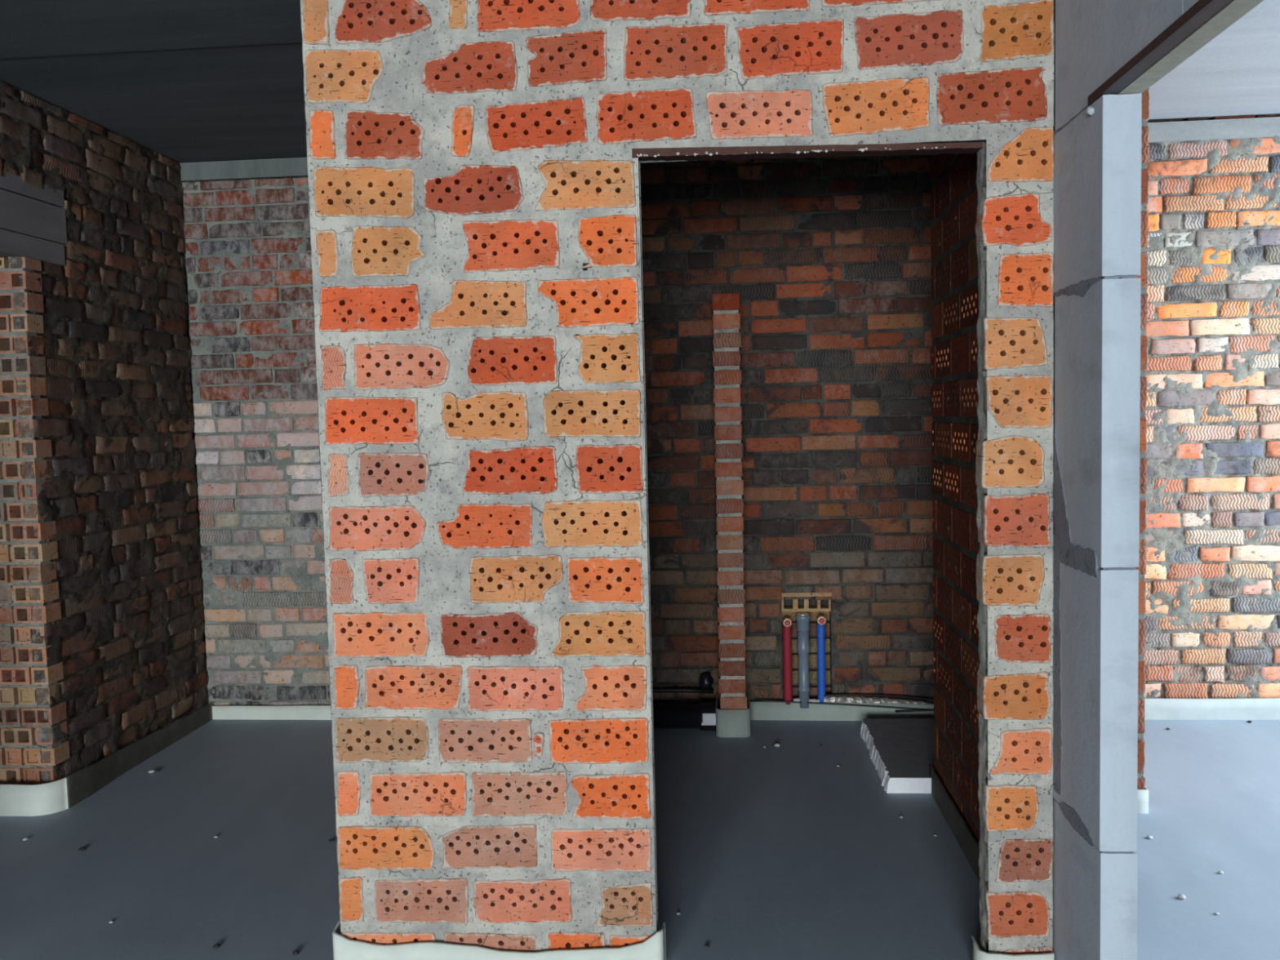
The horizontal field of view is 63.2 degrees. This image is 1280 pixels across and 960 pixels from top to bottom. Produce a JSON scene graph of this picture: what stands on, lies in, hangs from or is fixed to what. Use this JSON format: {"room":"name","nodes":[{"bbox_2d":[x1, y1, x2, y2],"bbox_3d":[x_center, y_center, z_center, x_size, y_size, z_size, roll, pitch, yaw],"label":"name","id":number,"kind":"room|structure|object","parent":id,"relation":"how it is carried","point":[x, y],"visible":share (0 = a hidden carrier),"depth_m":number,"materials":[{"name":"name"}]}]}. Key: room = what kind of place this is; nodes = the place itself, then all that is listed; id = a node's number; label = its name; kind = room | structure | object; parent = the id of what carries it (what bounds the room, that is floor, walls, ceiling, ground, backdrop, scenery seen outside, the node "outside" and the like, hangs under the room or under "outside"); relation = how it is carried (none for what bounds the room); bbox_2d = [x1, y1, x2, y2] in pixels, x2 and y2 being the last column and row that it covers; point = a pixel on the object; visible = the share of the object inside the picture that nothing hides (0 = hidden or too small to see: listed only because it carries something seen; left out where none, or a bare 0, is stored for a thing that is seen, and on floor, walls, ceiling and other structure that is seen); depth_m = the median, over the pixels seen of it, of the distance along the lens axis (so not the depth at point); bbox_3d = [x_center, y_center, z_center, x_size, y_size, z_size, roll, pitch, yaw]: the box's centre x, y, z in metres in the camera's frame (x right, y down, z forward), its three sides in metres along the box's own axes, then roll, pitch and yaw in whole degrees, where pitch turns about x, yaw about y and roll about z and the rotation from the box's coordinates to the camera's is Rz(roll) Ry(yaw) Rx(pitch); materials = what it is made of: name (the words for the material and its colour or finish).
{"room":"unfinished building interior","nodes":[
{"label":"unfinished building interior","id":0,"kind":"room"},
{"bbox_2d":[0,80,208,784],"bbox_3d":[-2.844,0.178,-0.243,0.567,2.686,11.241,-1,4,5],"label":"wall","id":1,"kind":"structure","parent":0,"point":[102,627],"depth_m":4.22,"materials":[{"name":"brick"}]},
{"bbox_2d":[0,170,66,266],"bbox_3d":[-2.514,-0.919,3.172,0.405,0.292,1.830,-1,4,5],"label":"lintel","id":2,"kind":"object","parent":1,"relation":"attached to","point":[33,221],"visible":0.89,"depth_m":3.86,"materials":[{"name":"concrete"}]},
{"bbox_2d":[0,777,68,816],"bbox_3d":[-2.416,1.194,3.883,0.508,0.122,0.065,-2,4,-4],"label":"baseboard","id":3,"kind":"object","parent":1,"relation":"attached to","point":[42,799],"visible":1,"depth_m":3.87,"materials":[{"name":"plastic"}]},
{"bbox_2d":[65,702,212,808],"bbox_3d":[-2.131,1.147,4.504,0.017,0.124,1.147,-1,4,4],"label":"baseboard","id":4,"kind":"structure","parent":1,"relation":"attached to","point":[83,783],"depth_m":4.35,"materials":[{"name":"plastic"}]},
{"bbox_2d":[0,719,1279,959],"bbox_3d":[-0.205,1.470,-0.390,9.600,0.001,11.800,-1,4,5],"label":"floor","id":5,"kind":"structure","parent":0,"point":[784,851],"depth_m":3.41,"materials":[{"name":"grey concrete"}]},
{"bbox_2d":[78,846,85,851],"bbox_3d":[-1.900,1.257,3.541,0.023,0.010,0.023,-1,4,-1],"label":"crumb","id":6,"kind":"object","parent":5,"relation":"on","point":[82,848],"visible":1,"depth_m":3.54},
{"bbox_2d":[213,943,220,948],"bbox_3d":[-1.165,1.283,2.861,0.018,0.010,0.020,2,5,42],"label":"crumb","id":7,"kind":"object","parent":5,"relation":"on","point":[216,945],"visible":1,"depth_m":2.86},
{"bbox_2d":[292,949,298,955],"bbox_3d":[-0.932,1.280,2.815,0.017,0.010,0.019,-3,4,-17],"label":"crumb","id":8,"kind":"object","parent":5,"relation":"on","point":[295,952],"visible":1,"depth_m":2.81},
{"bbox_2d":[653,702,715,730],"bbox_3d":[-0.130,1.080,4.745,0.956,0.125,0.126,-1,4,5],"label":"drain pipe","id":9,"kind":"object","parent":5,"relation":"on","point":[702,716],"visible":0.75,"depth_m":4.67,"materials":[{"name":"black plastic"}]},
{"bbox_2d":[711,293,747,709],"bbox_3d":[0.406,0.155,4.709,0.127,1.951,0.308,-1,4,5],"label":"brick pillar","id":10,"kind":"structure","parent":5,"relation":"on","point":[725,306],"depth_m":4.56,"materials":[{"name":"brick"}]},
{"bbox_2d":[715,693,750,737],"bbox_3d":[0.423,1.070,4.730,0.153,0.126,0.261,-1,4,5],"label":"baseboard","id":11,"kind":"structure","parent":5,"relation":"on","point":[729,722],"depth_m":4.60,"materials":[{"name":"grey plastic"}]},
{"bbox_2d":[859,718,934,793],"bbox_3d":[1.296,1.111,4.234,0.705,0.059,0.754,-1,4,5],"label":"concrete slab","id":12,"kind":"object","parent":5,"relation":"on","point":[901,750],"visible":0.48,"depth_m":4.20,"materials":[{"name":"grey concrete"}]},
{"bbox_2d":[1137,785,1148,813],"bbox_3d":[1.483,1.130,3.696,0.615,0.087,0.076,-1,4,5],"label":"baseboard","id":13,"kind":"structure","parent":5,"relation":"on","point":[1142,794],"depth_m":3.64,"materials":[{"name":"white plastic"}]},
{"bbox_2d":[1177,893,1186,898],"bbox_3d":[1.570,1.206,3.013,0.023,0.012,0.022,-3,4,-27],"label":"crumb","id":14,"kind":"object","parent":5,"relation":"on","point":[1180,895],"visible":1,"depth_m":3.01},
{"bbox_2d":[0,0,1279,163],"bbox_3d":[-0.276,-1.325,-0.617,9.600,0.250,11.700,-1,4,5],"label":"ceiling","id":15,"kind":"structure","parent":0,"point":[184,81],"depth_m":3.73,"materials":[{"name":"grey concrete"}]},
{"bbox_2d":[300,0,1055,955],"bbox_3d":[0.092,-0.050,2.625,1.835,2.721,0.066,-1,4,5],"label":"wall","id":16,"kind":"structure","parent":0,"point":[491,690],"depth_m":2.61,"materials":[{"name":"brick"}]},
{"bbox_2d":[332,919,666,959],"bbox_3d":[-0.287,1.150,3.802,0.876,0.118,2.232,-1,4,5],"label":"baseboard","id":17,"kind":"structure","parent":16,"relation":"attached to","point":[654,948],"depth_m":2.70,"materials":[{"name":"plastic"}]},
{"bbox_2d":[631,142,982,160],"bbox_3d":[0.402,-0.804,2.545,0.840,0.035,0.078,-1,4,5],"label":"lintel","id":18,"kind":"object","parent":16,"relation":"attached to","point":[744,153],"visible":0.99,"depth_m":2.53,"materials":[{"name":"grey concrete"}]},
{"bbox_2d":[970,936,1053,959],"bbox_3d":[0.941,1.214,2.632,0.181,0.080,0.092,-1,4,5],"label":"baseboard","id":19,"kind":"structure","parent":16,"relation":"attached to","point":[976,953],"depth_m":2.59,"materials":[{"name":"plastic"}]},
{"bbox_2d":[180,135,1279,709],"bbox_3d":[1.226,-0.246,4.947,7.548,2.683,0.410,-1,4,5],"label":"wall","id":20,"kind":"structure","parent":0,"point":[828,260],"depth_m":4.79,"materials":[{"name":"brick"}]},
{"bbox_2d":[180,157,307,182],"bbox_3d":[-1.417,-1.488,5.031,1.512,0.084,0.304,-1,4,5],"label":"band","id":21,"kind":"object","parent":20,"relation":"attached to","point":[291,167],"visible":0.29,"depth_m":4.92,"materials":[{"name":"grey concrete"}]},
{"bbox_2d":[212,705,331,719],"bbox_3d":[-1.369,1.116,5.012,1.490,0.084,0.008,-1,4,5],"label":"baseboard","id":22,"kind":"structure","parent":20,"relation":"attached to","point":[236,712],"depth_m":5.05,"materials":[{"name":"plastic"}]},
{"bbox_2d":[652,687,713,693],"bbox_3d":[-0.096,0.987,4.881,0.881,0.029,0.024,-1,4,6],"label":"conduit","id":23,"kind":"object","parent":20,"relation":"attached to","point":[673,689],"visible":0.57,"depth_m":4.84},
{"bbox_2d":[698,672,714,688],"bbox_3d":[0.310,0.938,4.857,0.071,0.081,0.066,-1,4,5],"label":"plastic bag","id":24,"kind":"object","parent":23,"relation":"on","point":[705,681],"visible":1,"depth_m":4.83,"materials":[{"name":"black plastic"}]},
{"bbox_2d":[782,616,792,704],"bbox_3d":[0.684,0.839,4.818,0.042,0.409,0.081,-1,4,5],"label":"pipe","id":25,"kind":"object","parent":20,"relation":"attached to","point":[787,622],"visible":1,"depth_m":4.82,"materials":[{"name":"red plastic"}]},
{"bbox_2d":[795,612,810,708],"bbox_3d":[0.759,0.836,4.825,0.069,0.441,0.069,-1,4,5],"label":"pipe","id":26,"kind":"object","parent":20,"relation":"attached to","point":[803,646],"visible":1,"depth_m":4.80,"materials":[{"name":"grey plastic"}]},
{"bbox_2d":[795,612,810,631],"bbox_3d":[0.755,0.657,4.814,0.069,0.083,0.069,-1,4,5],"label":"socket","id":27,"kind":"object","parent":26,"relation":"attached to","point":[802,619],"depth_m":4.79,"materials":[{"name":"plastic"}]},
{"bbox_2d":[816,614,826,702],"bbox_3d":[0.840,0.832,4.804,0.041,0.417,0.079,-1,4,5],"label":"pipe","id":28,"kind":"object","parent":20,"relation":"attached to","point":[821,620],"visible":1,"depth_m":4.81,"materials":[{"name":"blue plastic"}]},
{"bbox_2d":[750,701,933,720],"bbox_3d":[1.062,1.070,4.797,1.101,0.088,0.010,-1,4,6],"label":"baseboard","id":29,"kind":"structure","parent":20,"relation":"attached to","point":[759,710],"depth_m":4.81,"materials":[{"name":"grey plastic"}]},
{"bbox_2d":[792,697,819,703],"bbox_3d":[0.773,1.028,4.831,0.123,0.029,0.027,-1,4,5],"label":"lump","id":30,"kind":"object","parent":29,"relation":"on","point":[795,699],"visible":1,"depth_m":4.82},
{"bbox_2d":[754,699,930,709],"bbox_3d":[1.071,1.047,4.789,1.081,0.066,0.008,-1,4,6],"label":"cable","id":31,"kind":"object","parent":29,"relation":"on","point":[760,700],"visible":0.72,"depth_m":4.80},
{"bbox_2d":[823,695,933,704],"bbox_3d":[1.228,1.040,4.798,0.753,0.096,0.045,-1,4,6],"label":"pipe","id":32,"kind":"object","parent":29,"relation":"on","point":[833,699],"visible":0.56,"depth_m":4.80,"materials":[{"name":"silver metal"}]},
{"bbox_2d":[824,693,933,700],"bbox_3d":[1.232,1.021,4.788,0.761,0.070,0.008,-1,4,5],"label":"cable","id":33,"kind":"object","parent":32,"relation":"on","point":[827,695],"visible":0.66,"depth_m":4.80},
{"bbox_2d":[895,709,933,712],"bbox_3d":[1.418,1.051,4.735,0.501,0.021,0.009,-1,4,7],"label":"cable","id":34,"kind":"object","parent":29,"relation":"on","point":[915,710],"visible":0.38,"depth_m":4.75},
{"bbox_2d":[1143,697,1279,719],"bbox_3d":[3.231,1.021,4.641,2.750,0.100,0.008,-1,4,5],"label":"baseboard","id":35,"kind":"structure","parent":20,"relation":"attached to","point":[1255,708],"depth_m":4.69,"materials":[{"name":"white plastic"}]},
{"bbox_2d":[1147,114,1279,142],"bbox_3d":[3.189,-1.565,4.656,2.740,0.098,0.306,-1,4,5],"label":"band","id":36,"kind":"object","parent":20,"relation":"attached to","point":[1226,127],"visible":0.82,"depth_m":4.56,"materials":[{"name":"concrete"}]},
{"bbox_2d":[930,0,1199,959],"bbox_3d":[0.732,0.154,-1.153,0.116,2.682,10.002,-1,4,5],"label":"wall","id":37,"kind":"structure","parent":0,"point":[1097,181],"depth_m":2.33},
{"bbox_2d":[929,763,979,881],"bbox_3d":[1.041,1.156,3.289,0.008,0.108,1.240,-1,4,5],"label":"baseboard","id":38,"kind":"structure","parent":37,"relation":"attached to","point":[962,834],"depth_m":3.46,"materials":[{"name":"plastic"}]},
{"bbox_2d":[1088,0,1263,106],"bbox_3d":[0.930,-0.755,1.314,0.083,0.020,1.860,-1,4,5],"label":"ceiling beam","id":39,"kind":"structure","parent":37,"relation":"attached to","point":[1206,20],"depth_m":1.87,"materials":[{"name":"concrete"}]},
{"bbox_2d":[1134,88,1150,789],"bbox_3d":[1.436,-0.159,3.634,0.625,2.668,0.083,-1,4,5],"label":"wall","id":40,"kind":"structure","parent":0,"point":[1144,275],"depth_m":3.57,"materials":[{"name":"brick"}]}
]}

